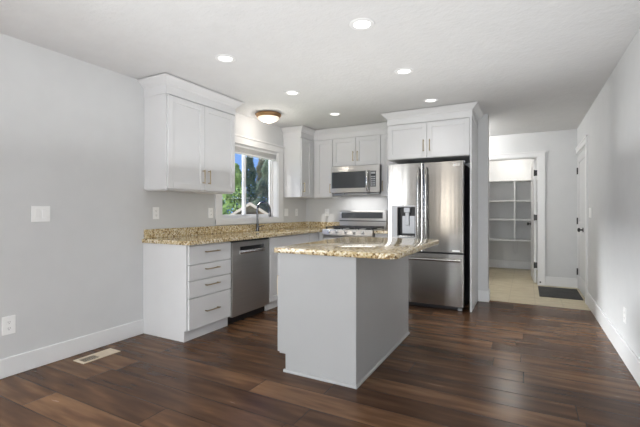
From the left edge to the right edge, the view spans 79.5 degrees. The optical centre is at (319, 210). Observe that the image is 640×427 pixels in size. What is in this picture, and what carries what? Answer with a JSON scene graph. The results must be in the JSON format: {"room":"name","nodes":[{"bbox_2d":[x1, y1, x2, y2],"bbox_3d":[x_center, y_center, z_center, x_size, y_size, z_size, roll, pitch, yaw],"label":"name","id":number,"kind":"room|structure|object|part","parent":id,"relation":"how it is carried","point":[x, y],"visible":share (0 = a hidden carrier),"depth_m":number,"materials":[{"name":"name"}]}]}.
{"room":"kitchen","nodes":[
{"label":"kitchen","id":0,"kind":"room"},
{"bbox_2d":[0,33,305,358],"bbox_3d":[-2.434,-0.035,2.512,0.120,2.441,9.320,0,0,28],"label":"wall","id":1,"kind":"structure","parent":0,"point":[72,129],"depth_m":3.15,"materials":[{"name":"paint"}]},
{"bbox_2d":[2,315,15,335],"bbox_3d":[-2.230,0.821,2.755,0.008,0.130,0.082,0,0,28],"label":"wall outlet","id":2,"kind":"object","parent":1,"relation":"attached to","point":[9,322],"visible":1,"depth_m":2.75,"materials":[{"name":"white plastic"}]},
{"bbox_2d":[31,206,49,221],"bbox_3d":[-2.131,0.024,2.937,0.009,0.120,0.128,0,0,28],"label":"light switch","id":3,"kind":"object","parent":1,"relation":"attached to","point":[38,213],"visible":1,"depth_m":2.93,"materials":[{"name":"white plastic"}]},
{"bbox_2d":[0,319,143,378],"bbox_3d":[-2.140,1.117,2.915,0.015,0.138,1.826,0,0,28],"label":"baseboard","id":4,"kind":"structure","parent":1,"relation":"attached to","point":[12,365],"depth_m":3.09,"materials":[{"name":"white wood"}]},
{"bbox_2d":[153,207,158,218],"bbox_3d":[-1.641,0.024,3.850,0.008,0.120,0.073,0,0,28],"label":"wall outlet","id":5,"kind":"object","parent":1,"relation":"attached to","point":[155,209],"visible":1,"depth_m":3.85,"materials":[{"name":"white plastic"}]},
{"bbox_2d":[137,73,244,193],"bbox_3d":[-1.308,-0.721,4.059,0.393,1.053,1.108,0,0,28],"label":"upper cabinet","id":6,"kind":"object","parent":1,"relation":"attached to","point":[189,128],"visible":1,"depth_m":3.81,"materials":[{"name":"white wood"}]},
{"bbox_3d":[-1.316,-0.648,3.798,0.020,0.876,0.460,0,0,28],"label":"door","id":7,"kind":"part","parent":6,"relation":"part of","materials":[{"name":"white wood"}]},
{"bbox_3d":[-1.349,-0.200,4.081,0.297,0.012,0.912,0,0,28],"label":"panel","id":8,"kind":"part","parent":6,"relation":"part of","materials":[{"name":"white wood"}]},
{"bbox_3d":[-1.308,-1.172,4.059,0.393,0.150,1.108,0,0,28],"label":"crown moulding","id":9,"kind":"part","parent":6,"relation":"part of","materials":[{"name":"white wood"}]},
{"bbox_3d":[-1.195,-0.349,3.963,0.038,0.145,0.011,0,0,28],"label":"handle","id":10,"kind":"part","parent":6,"relation":"part of","materials":[{"name":"beige metal"}]},
{"bbox_3d":[-1.095,-0.648,4.210,0.020,0.876,0.468,0,0,28],"label":"door","id":11,"kind":"part","parent":6,"relation":"part of","materials":[{"name":"white wood"}]},
{"bbox_2d":[208,208,212,217],"bbox_3d":[-1.282,0.025,4.517,0.008,0.117,0.073,0,0,28],"label":"wall outlet","id":12,"kind":"object","parent":1,"relation":"attached to","point":[210,210],"visible":1,"depth_m":4.51,"materials":[{"name":"white plastic"}]},
{"bbox_2d":[215,134,284,224],"bbox_3d":[-0.950,-0.402,5.232,0.157,1.145,1.456,0,0,28],"label":"window","id":13,"kind":"structure","parent":1,"relation":"in","point":[275,167],"depth_m":5.43,"materials":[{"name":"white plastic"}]},
{"bbox_3d":[-1.127,-0.382,4.971,0.020,0.901,0.510,0,0,28],"label":"sash","id":14,"kind":"part","parent":13,"relation":"part of","materials":[{"name":"white plastic"}]},
{"bbox_3d":[-1.001,-0.382,5.247,0.043,0.941,1.171,0,0,28],"label":"frame","id":15,"kind":"part","parent":13,"relation":"part of","materials":[{"name":"white plastic"}]},
{"bbox_2d":[235,144,275,160],"bbox_3d":[-0.944,-0.797,5.216,0.048,0.109,1.167,0,0,28],"label":"window shade","id":16,"kind":"object","parent":13,"relation":"attached to","point":[243,150],"visible":0.63,"depth_m":5.27,"materials":[{"name":"fabric"}]},
{"bbox_3d":[-0.944,-0.839,5.216,0.048,0.025,1.167,0,0,28],"label":"head rail","id":17,"kind":"part","parent":16,"relation":"part of","materials":[{"name":"white plastic"}]},
{"bbox_3d":[-0.944,-0.751,5.217,0.046,0.017,1.163,0,0,28],"label":"rail","id":18,"kind":"part","parent":16,"relation":"part of","materials":[{"name":"white plastic"}]},
{"bbox_3d":[-0.892,-0.382,5.455,0.020,0.901,0.645,0,0,28],"label":"sash","id":19,"kind":"part","parent":13,"relation":"part of","materials":[{"name":"white plastic"}]},
{"bbox_2d":[281,125,314,198],"bbox_3d":[-0.241,-0.726,6.045,0.393,1.043,0.775,0,0,28],"label":"upper cabinet","id":20,"kind":"object","parent":1,"relation":"attached to","point":[298,141],"visible":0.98,"depth_m":5.81,"materials":[{"name":"white wood"}]},
{"bbox_3d":[-0.312,-1.172,5.913,0.393,0.150,0.474,0,0,28],"label":"crown moulding","id":21,"kind":"part","parent":20,"relation":"part of","materials":[{"name":"white wood"}]},
{"bbox_3d":[-0.210,-0.648,5.855,0.020,0.876,0.295,0,0,28],"label":"door","id":22,"kind":"part","parent":20,"relation":"part of","materials":[{"name":"white wood"}]},
{"bbox_2d":[0,0,639,135],"bbox_3d":[0.109,-1.315,2.939,4.195,0.120,12.720,0,0,28],"label":"ceiling","id":23,"kind":"structure","parent":0,"point":[531,66],"depth_m":2.98,"materials":[{"name":"paint"}]},
{"bbox_2d":[215,54,235,62],"bbox_3d":[-0.778,-1.252,3.166,0.172,0.006,0.172,0,0,28],"label":"recessed light","id":24,"kind":"object","parent":23,"relation":"in","point":[225,58],"visible":1,"depth_m":3.16,"materials":[{"name":"white plastic"}]},
{"bbox_2d":[255,111,281,123],"bbox_3d":[-0.664,-1.187,4.962,0.336,0.135,0.336,0,0,28],"label":"light","id":25,"kind":"object","parent":23,"relation":"attached to","point":[268,117],"visible":1,"depth_m":4.86,"materials":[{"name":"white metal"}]},
{"bbox_3d":[-0.664,-1.173,4.962,0.276,0.064,0.276,0,0,28],"label":"lamp shade","id":26,"kind":"part","parent":25,"relation":"part of","materials":[{"name":"white glass"}]},
{"bbox_2d":[284,90,299,94],"bbox_3d":[-0.295,-1.252,4.087,0.172,0.006,0.172,0,0,28],"label":"recessed light","id":27,"kind":"object","parent":23,"relation":"in","point":[289,92],"visible":1,"depth_m":4.07,"materials":[{"name":"white plastic"}]},
{"bbox_2d":[328,112,340,115],"bbox_3d":[0.193,-1.252,4.983,0.172,0.006,0.172,0,0,28],"label":"recessed light","id":28,"kind":"object","parent":23,"relation":"in","point":[331,113],"visible":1,"depth_m":4.96,"materials":[{"name":"white plastic"}]},
{"bbox_2d":[349,18,374,29],"bbox_3d":[0.282,-1.252,2.584,0.172,0.006,0.172,0,0,28],"label":"recessed light","id":29,"kind":"object","parent":23,"relation":"in","point":[364,23],"visible":1,"depth_m":2.57,"materials":[{"name":"white plastic"}]},
{"bbox_2d":[394,68,413,74],"bbox_3d":[0.756,-1.252,3.454,0.172,0.006,0.172,0,0,28],"label":"recessed light","id":30,"kind":"object","parent":23,"relation":"in","point":[401,71],"visible":1,"depth_m":3.45,"materials":[{"name":"white plastic"}]},
{"bbox_2d":[423,98,438,102],"bbox_3d":[1.257,-1.252,4.365,0.172,0.006,0.172,0,0,28],"label":"recessed light","id":31,"kind":"object","parent":23,"relation":"in","point":[429,100],"visible":1,"depth_m":4.36,"materials":[{"name":"white plastic"}]},
{"bbox_2d":[0,267,639,426],"bbox_3d":[0.097,1.246,2.917,4.195,0.120,12.670,0,0,28],"label":"floor","id":32,"kind":"structure","parent":0,"point":[497,363],"depth_m":2.67,"materials":[{"name":"brown wood"}]},
{"bbox_2d":[73,348,119,363],"bbox_3d":[-1.814,1.183,3.135,0.140,0.006,0.309,0,0,28],"label":"floor vent","id":33,"kind":"object","parent":32,"relation":"in","point":[110,351],"visible":1,"depth_m":3.12,"materials":[{"name":"beige metal"}]},
{"bbox_3d":[-1.781,1.183,3.196,0.088,0.002,0.119,0,0,28],"label":"damper plate","id":34,"kind":"part","parent":33,"relation":"part of","materials":[{"name":"beige metal"}]},
{"bbox_2d":[143,241,230,341],"bbox_3d":[-1.295,0.749,3.823,0.640,0.874,0.572,0,0,28],"label":"base cabinet","id":35,"kind":"object","parent":32,"relation":"on","point":[187,291],"visible":0.98,"depth_m":3.60,"materials":[{"name":"white wood"}]},
{"bbox_3d":[-1.453,0.749,3.591,0.582,0.874,0.014,0,0,28],"label":"panel","id":36,"kind":"part","parent":35,"relation":"part of","materials":[{"name":"white wood"}]},
{"bbox_3d":[-1.053,0.405,3.700,0.020,0.167,0.552,0,0,28],"label":"drawer","id":37,"kind":"part","parent":35,"relation":"part of","materials":[{"name":"white wood"}]},
{"bbox_3d":[-1.053,0.567,3.700,0.020,0.138,0.552,0,0,28],"label":"drawer","id":38,"kind":"part","parent":35,"relation":"part of","materials":[{"name":"white wood"}]},
{"bbox_3d":[-1.053,0.718,3.700,0.020,0.147,0.552,0,0,28],"label":"drawer","id":39,"kind":"part","parent":35,"relation":"part of","materials":[{"name":"white wood"}]},
{"bbox_3d":[-1.053,0.941,3.700,0.020,0.280,0.552,0,0,28],"label":"drawer","id":40,"kind":"part","parent":35,"relation":"part of","materials":[{"name":"white wood"}]},
{"bbox_2d":[228,237,268,324],"bbox_3d":[-0.990,0.749,4.364,0.568,0.871,0.650,0,0,28],"label":"dishwasher","id":41,"kind":"object","parent":32,"relation":"on","point":[249,258],"visible":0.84,"depth_m":4.20,"materials":[{"name":"silver metal"}]},
{"bbox_3d":[-0.745,0.438,4.244,0.022,0.039,0.426,0,0,28],"label":"handle","id":42,"kind":"part","parent":41,"relation":"part of","materials":[{"name":"silver metal"}]},
{"bbox_2d":[264,233,308,310],"bbox_3d":[-0.618,0.749,5.083,0.640,0.874,0.952,0,0,28],"label":"base cabinet","id":43,"kind":"object","parent":32,"relation":"on","point":[278,241],"visible":0.18,"depth_m":4.66,"materials":[{"name":"white wood"}]},
{"bbox_3d":[-0.490,0.786,4.746,0.020,0.589,0.468,0,0,28],"label":"door","id":44,"kind":"part","parent":43,"relation":"part of","materials":[{"name":"white wood"}]},
{"bbox_3d":[-0.378,0.403,4.954,0.020,0.166,0.941,0,0,28],"label":"drawer","id":45,"kind":"part","parent":43,"relation":"part of","materials":[{"name":"white wood"}]},
{"bbox_2d":[308,232,323,241],"bbox_3d":[-0.161,0.749,5.912,0.659,0.874,0.935,0,0,28],"label":"base cabinet","id":46,"kind":"object","parent":32,"relation":"on","point":[317,236],"visible":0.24,"depth_m":5.52,"materials":[{"name":"white wood"}]},
{"bbox_2d":[142,222,339,245],"bbox_3d":[-0.685,0.245,4.939,0.660,0.128,3.144,0,0,28],"label":"countertop","id":47,"kind":"structure","parent":46,"relation":"on","point":[188,236],"depth_m":4.40,"materials":[{"name":"stone"}]},
{"bbox_2d":[255,201,270,230],"bbox_3d":[-0.732,0.072,5.156,0.251,0.399,0.144,0,0,28],"label":"faucet","id":48,"kind":"object","parent":47,"relation":"on","point":[268,205],"visible":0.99,"depth_m":5.14,"materials":[{"name":"silver metal"}]},
{"bbox_3d":[-0.088,0.700,5.495,0.020,0.761,0.264,0,0,28],"label":"filler panel","id":49,"kind":"part","parent":46,"relation":"part of","materials":[{"name":"white wood"}]},
{"bbox_3d":[0.164,0.749,5.903,0.078,0.874,0.643,0,0,28],"label":"panel","id":50,"kind":"part","parent":46,"relation":"part of","materials":[{"name":"white wood"}]},
{"bbox_2d":[277,253,409,388],"bbox_3d":[0.254,0.749,3.291,0.682,0.874,1.314,0,0,28],"label":"base cabinet","id":51,"kind":"object","parent":32,"relation":"on","point":[340,318],"visible":0.8,"depth_m":2.74,"materials":[{"name":"paint"}]},
{"bbox_3d":[-0.206,0.400,3.054,0.020,0.161,0.430,0,0,28],"label":"drawer","id":52,"kind":"part","parent":51,"relation":"part of","materials":[{"name":"paint"}]},
{"bbox_3d":[-0.206,0.766,3.054,0.020,0.559,0.430,0,0,28],"label":"door","id":53,"kind":"part","parent":51,"relation":"part of","materials":[{"name":"paint"}]},
{"bbox_3d":[0.297,1.175,3.268,0.585,0.020,1.314,0,0,28],"label":"shoe moulding","id":54,"kind":"part","parent":51,"relation":"part of","materials":[{"name":"paint"}]},
{"bbox_3d":[0.235,0.739,2.574,0.024,0.854,0.018,0,0,28],"label":"corner post","id":55,"kind":"part","parent":51,"relation":"part of","materials":[{"name":"paint"}]},
{"bbox_2d":[274,236,438,259],"bbox_3d":[0.395,0.290,3.235,0.936,0.038,1.397,0,0,28],"label":"countertop","id":56,"kind":"structure","parent":51,"relation":"on","point":[356,247],"depth_m":2.84,"materials":[{"name":"stone"}]},
{"bbox_2d":[322,211,387,239],"bbox_3d":[0.515,0.567,5.651,0.768,1.137,0.737,0,0,28],"label":"range","id":57,"kind":"object","parent":32,"relation":"on","point":[352,223],"visible":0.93,"depth_m":5.74,"materials":[{"name":"silver metal"}]},
{"bbox_3d":[0.380,0.641,5.399,0.760,0.550,0.040,0,0,28],"label":"oven door","id":58,"kind":"part","parent":57,"relation":"part of","materials":[{"name":"metal"}]},
{"bbox_3d":[0.375,0.312,5.390,0.768,0.088,0.060,0,0,28],"label":"control panel","id":59,"kind":"part","parent":57,"relation":"part of","materials":[{"name":"metal"}]},
{"bbox_2d":[331,228,382,230],"bbox_3d":[0.512,0.274,5.645,0.768,0.013,0.570,0,0,28],"label":"cooktop","id":60,"kind":"object","parent":57,"relation":"in","point":[332,229],"depth_m":5.49,"materials":[{"name":"metal"}]},
{"bbox_2d":[375,233,387,237],"bbox_3d":[0.983,0.749,5.455,0.230,0.874,0.656,0,0,28],"label":"base cabinet","id":61,"kind":"object","parent":32,"relation":"on","point":[376,235],"visible":0.06,"depth_m":5.20,"materials":[{"name":"white wood"}]},
{"bbox_2d":[374,229,387,233],"bbox_3d":[0.985,0.245,5.461,0.232,0.128,0.643,0,0,28],"label":"countertop","id":62,"kind":"structure","parent":61,"relation":"on","point":[384,231],"depth_m":5.20,"materials":[{"name":"stone"}]},
{"bbox_2d":[388,160,469,310],"bbox_3d":[1.448,0.292,5.026,0.934,1.782,0.894,0,0,28],"label":"refrigerator","id":63,"kind":"object","parent":32,"relation":"on","point":[431,200],"visible":0.87,"depth_m":4.65,"materials":[{"name":"silver metal"}]},
{"bbox_3d":[1.048,0.139,4.818,0.306,0.410,0.004,0,0,28],"label":"dispenser panel","id":64,"kind":"part","parent":63,"relation":"part of","materials":[{"name":"silver metal"}]},
{"bbox_3d":[1.081,-0.045,4.855,0.450,1.082,0.093,0,0,28],"label":"door","id":65,"kind":"part","parent":63,"relation":"part of","materials":[{"name":"metal"}]},
{"bbox_3d":[1.200,-0.034,4.695,0.029,0.999,0.076,0,0,28],"label":"handle","id":66,"kind":"part","parent":63,"relation":"part of","materials":[{"name":"metal"}]},
{"bbox_3d":[1.283,-0.034,4.651,0.029,0.999,0.076,0,0,28],"label":"handle","id":67,"kind":"part","parent":63,"relation":"part of","materials":[{"name":"metal"}]},
{"bbox_3d":[1.290,0.824,4.743,0.924,0.613,0.093,0,0,28],"label":"freezer drawer","id":68,"kind":"part","parent":63,"relation":"part of","materials":[{"name":"metal"}]},
{"bbox_3d":[1.490,-0.045,4.635,0.468,1.082,0.093,0,0,28],"label":"door","id":69,"kind":"part","parent":63,"relation":"part of","materials":[{"name":"metal"}]},
{"bbox_2d":[381,102,483,311],"bbox_3d":[1.495,-0.031,5.053,1.172,2.432,0.878,0,0,28],"label":"tall cabinet","id":70,"kind":"object","parent":32,"relation":"on","point":[448,132],"visible":1,"depth_m":4.72,"materials":[{"name":"white wood"}]},
{"bbox_3d":[1.100,-0.873,4.864,0.497,0.427,0.020,0,0,28],"label":"door","id":71,"kind":"part","parent":70,"relation":"part of","materials":[{"name":"white wood"}]},
{"bbox_3d":[1.455,-1.172,4.979,1.172,0.150,0.708,0,0,28],"label":"crown moulding","id":72,"kind":"part","parent":70,"relation":"part of","materials":[{"name":"white wood"}]},
{"bbox_3d":[1.539,-0.873,4.628,0.491,0.427,0.020,0,0,28],"label":"door","id":73,"kind":"part","parent":70,"relation":"part of","materials":[{"name":"white wood"}]},
{"bbox_3d":[1.912,-0.015,4.772,0.019,2.399,0.638,0,0,28],"label":"panel","id":74,"kind":"part","parent":70,"relation":"part of","materials":[{"name":"white wood"}]},
{"bbox_2d":[538,286,582,299],"bbox_3d":[3.442,1.180,5.540,0.507,0.009,0.780,0,0,28],"label":"door mat","id":75,"kind":"object","parent":32,"relation":"on","point":[565,293],"visible":1,"depth_m":5.46,"materials":[{"name":"fabric"}]},
{"bbox_2d":[306,114,488,290],"bbox_3d":[1.003,-0.035,5.791,2.828,2.441,0.290,0,0,28],"label":"wall","id":76,"kind":"structure","parent":0,"point":[315,207],"depth_m":5.05,"materials":[{"name":"paint"}]},
{"bbox_2d":[314,129,340,197],"bbox_3d":[0.096,-0.726,6.081,0.349,1.043,0.393,0,0,28],"label":"upper cabinet","id":77,"kind":"object","parent":76,"relation":"attached to","point":[323,141],"visible":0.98,"depth_m":5.97,"materials":[{"name":"white wood"}]},
{"bbox_3d":[0.024,-1.172,5.949,0.349,0.150,0.092,0,0,28],"label":"crown moulding","id":78,"kind":"part","parent":77,"relation":"part of","materials":[{"name":"white wood"}]},
{"bbox_3d":[0.067,-0.648,5.965,0.279,0.876,0.020,0,0,28],"label":"door","id":79,"kind":"part","parent":77,"relation":"part of","materials":[{"name":"white wood"}]},
{"bbox_2d":[330,123,380,166],"bbox_3d":[0.590,-0.957,5.816,0.773,0.581,0.393,0,0,28],"label":"upper cabinet","id":80,"kind":"object","parent":76,"relation":"attached to","point":[356,145],"visible":0.9,"depth_m":5.69,"materials":[{"name":"white wood"}]},
{"bbox_3d":[0.365,-0.879,5.804,0.378,0.414,0.020,0,0,28],"label":"door","id":81,"kind":"part","parent":80,"relation":"part of","materials":[{"name":"white wood"}]},
{"bbox_3d":[0.518,-1.172,5.683,0.773,0.150,0.092,0,0,28],"label":"crown moulding","id":82,"kind":"part","parent":80,"relation":"part of","materials":[{"name":"white wood"}]},
{"bbox_2d":[331,164,381,195],"bbox_3d":[0.584,-0.447,5.774,0.772,0.430,0.455,0,0,28],"label":"microwave","id":83,"kind":"object","parent":80,"relation":"attached to","point":[359,179],"visible":0.98,"depth_m":5.61,"materials":[{"name":"silver metal"}]},
{"bbox_3d":[0.441,-0.422,5.668,0.621,0.312,0.025,0,0,28],"label":"door","id":84,"kind":"part","parent":83,"relation":"part of","materials":[{"name":"metal"}]},
{"bbox_3d":[0.672,-0.433,5.500,0.025,0.312,0.056,0,0,28],"label":"handle","id":85,"kind":"part","parent":83,"relation":"part of","materials":[{"name":"silver metal"}]},
{"bbox_3d":[0.783,-0.422,5.486,0.149,0.312,0.023,0,0,28],"label":"control panel","id":86,"kind":"part","parent":83,"relation":"part of","materials":[{"name":"metal"}]},
{"bbox_3d":[0.703,-0.879,5.622,0.380,0.414,0.020,0,0,28],"label":"door","id":87,"kind":"part","parent":80,"relation":"part of","materials":[{"name":"white wood"}]},
{"bbox_2d":[379,122,396,196],"bbox_3d":[1.039,-0.726,5.574,0.248,1.043,0.393,0,0,28],"label":"upper cabinet","id":88,"kind":"object","parent":76,"relation":"attached to","point":[383,126],"visible":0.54,"depth_m":5.49,"materials":[{"name":"white wood"}]},
{"bbox_3d":[0.968,-1.172,5.441,0.248,0.150,0.092,0,0,28],"label":"crown moulding","id":89,"kind":"part","parent":88,"relation":"part of","materials":[{"name":"white wood"}]},
{"bbox_2d":[478,290,488,301],"bbox_3d":[2.130,1.113,5.011,0.133,0.145,0.015,0,0,28],"label":"baseboard","id":90,"kind":"structure","parent":76,"relation":"attached to","point":[483,296],"depth_m":5.00,"materials":[{"name":"white wood"}]},
{"bbox_2d":[489,159,533,261],"bbox_3d":[3.629,-0.035,8.142,2.682,2.441,0.120,0,0,28],"label":"wall","id":91,"kind":"structure","parent":0,"point":[504,169],"depth_m":7.92,"materials":[{"name":"paint"}]},
{"bbox_2d":[489,179,530,241],"bbox_3d":[3.831,-0.008,7.760,1.396,1.212,0.358,0,0,28],"label":"pantry shelving","id":92,"kind":"object","parent":91,"relation":"attached to","point":[514,180],"visible":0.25,"depth_m":7.63,"materials":[{"name":"white wood"}]},
{"bbox_3d":[3.831,-0.600,7.760,1.396,0.028,0.358,0,0,28],"label":"shelf","id":93,"kind":"part","parent":92,"relation":"part of","materials":[{"name":"white wood"}]},
{"bbox_3d":[3.831,-0.196,7.760,1.396,0.028,0.358,0,0,28],"label":"shelf","id":94,"kind":"part","parent":92,"relation":"part of","materials":[{"name":"white wood"}]},
{"bbox_3d":[3.831,0.177,7.760,1.396,0.028,0.358,0,0,28],"label":"shelf","id":95,"kind":"part","parent":92,"relation":"part of","materials":[{"name":"white wood"}]},
{"bbox_3d":[3.831,0.584,7.760,1.396,0.028,0.358,0,0,28],"label":"shelf","id":96,"kind":"part","parent":92,"relation":"part of","materials":[{"name":"white wood"}]},
{"bbox_2d":[489,259,530,269],"bbox_3d":[3.913,1.106,7.913,1.400,0.160,0.015,0,0,28],"label":"baseboard","id":97,"kind":"structure","parent":91,"relation":"attached to","point":[492,263],"depth_m":7.90,"materials":[{"name":"white wood"}]},
{"bbox_2d":[489,129,576,278],"bbox_3d":[2.795,-0.035,6.591,2.682,2.441,0.120,0,0,28],"label":"wall","id":98,"kind":"structure","parent":0,"point":[559,146],"depth_m":6.03,"materials":[{"name":"paint"}]},
{"bbox_2d":[489,151,545,285],"bbox_3d":[3.335,0.118,6.703,1.006,2.135,0.897,0,0,28],"label":"door","id":99,"kind":"structure","parent":98,"relation":"in","point":[537,223],"depth_m":6.16,"materials":[{"name":"white wood"}]},
{"bbox_2d":[545,276,576,287],"bbox_3d":[3.758,1.113,5.997,0.424,0.145,0.015,0,0,28],"label":"baseboard","id":100,"kind":"structure","parent":98,"relation":"attached to","point":[549,281],"depth_m":5.99,"materials":[{"name":"white wood"}]},
{"bbox_2d":[577,28,639,359],"bbox_3d":[1.920,-0.035,2.005,0.120,2.441,12.550,0,0,28],"label":"wall","id":101,"kind":"structure","parent":0,"point":[611,125],"depth_m":3.28,"materials":[{"name":"paint"}]},
{"bbox_2d":[575,135,587,304],"bbox_3d":[3.682,0.116,5.346,0.182,2.140,1.192,0,0,28],"label":"door","id":102,"kind":"structure","parent":101,"relation":"in","point":[582,156],"depth_m":5.37,"materials":[{"name":"white wood"}]},
{"bbox_2d":[589,208,591,217],"bbox_3d":[3.279,0.024,4.669,0.009,0.120,0.190,0,0,28],"label":"light switch","id":103,"kind":"object","parent":101,"relation":"attached to","point":[590,209],"visible":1,"depth_m":4.63,"materials":[{"name":"white plastic"}]},
{"bbox_2d":[587,292,639,386],"bbox_3d":[1.131,1.104,0.679,0.015,0.163,9.468,0,0,28],"label":"baseboard","id":104,"kind":"structure","parent":101,"relation":"attached to","point":[627,355],"depth_m":3.21,"materials":[{"name":"white wood"}]},
{"bbox_2d":[623,307,625,323],"bbox_3d":[2.393,0.821,3.019,0.008,0.120,0.075,0,0,28],"label":"wall outlet","id":105,"kind":"object","parent":101,"relation":"attached to","point":[624,308],"visible":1,"depth_m":3.02,"materials":[{"name":"white plastic"}]},
{"label":"outside","id":106,"kind":"structure","parent":0,"visible":0},
{"bbox_3d":[-3.409,5.286,35.894,120.000,0.200,180.000,0,0,28],"label":"ground","id":107,"kind":"structure","parent":106,"visible":0},
{"bbox_2d":[222,163,248,214],"bbox_3d":[-6.025,0.911,27.045,3.816,8.550,3.758,0,0,-35],"label":"deciduous tree","id":108,"kind":"object","parent":107,"relation":"on","point":[231,200],"visible":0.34,"depth_m":26.56,"materials":[{"name":"green plant"}]},
{"bbox_2d":[230,202,268,214],"bbox_3d":[-3.992,2.371,21.923,8.100,5.630,4.250,0,0,-10],"label":"house","id":109,"kind":"structure","parent":107,"relation":"on","point":[251,208],"depth_m":20.08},
{"bbox_2d":[238,156,261,206],"bbox_3d":[-5.999,0.201,33.062,3.389,9.970,3.684,0,0,-10],"label":"conifer","id":110,"kind":"object","parent":107,"relation":"on","point":[252,173],"visible":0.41,"depth_m":32.67,"materials":[{"name":"green plant"}]},
{"bbox_2d":[251,158,267,209],"bbox_3d":[-5.763,-0.240,37.967,3.354,10.852,3.524,0,0,28],"label":"conifer","id":111,"kind":"object","parent":107,"relation":"on","point":[261,161],"visible":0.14,"depth_m":37.69,"materials":[{"name":"green plant"}]},
{"bbox_2d":[253,160,268,212],"bbox_3d":[-3.986,0.554,29.976,3.964,9.263,4.115,0,0,28],"label":"conifer","id":112,"kind":"object","parent":107,"relation":"on","point":[262,186],"visible":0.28,"depth_m":29.53,"materials":[{"name":"green plant"}]}
]}

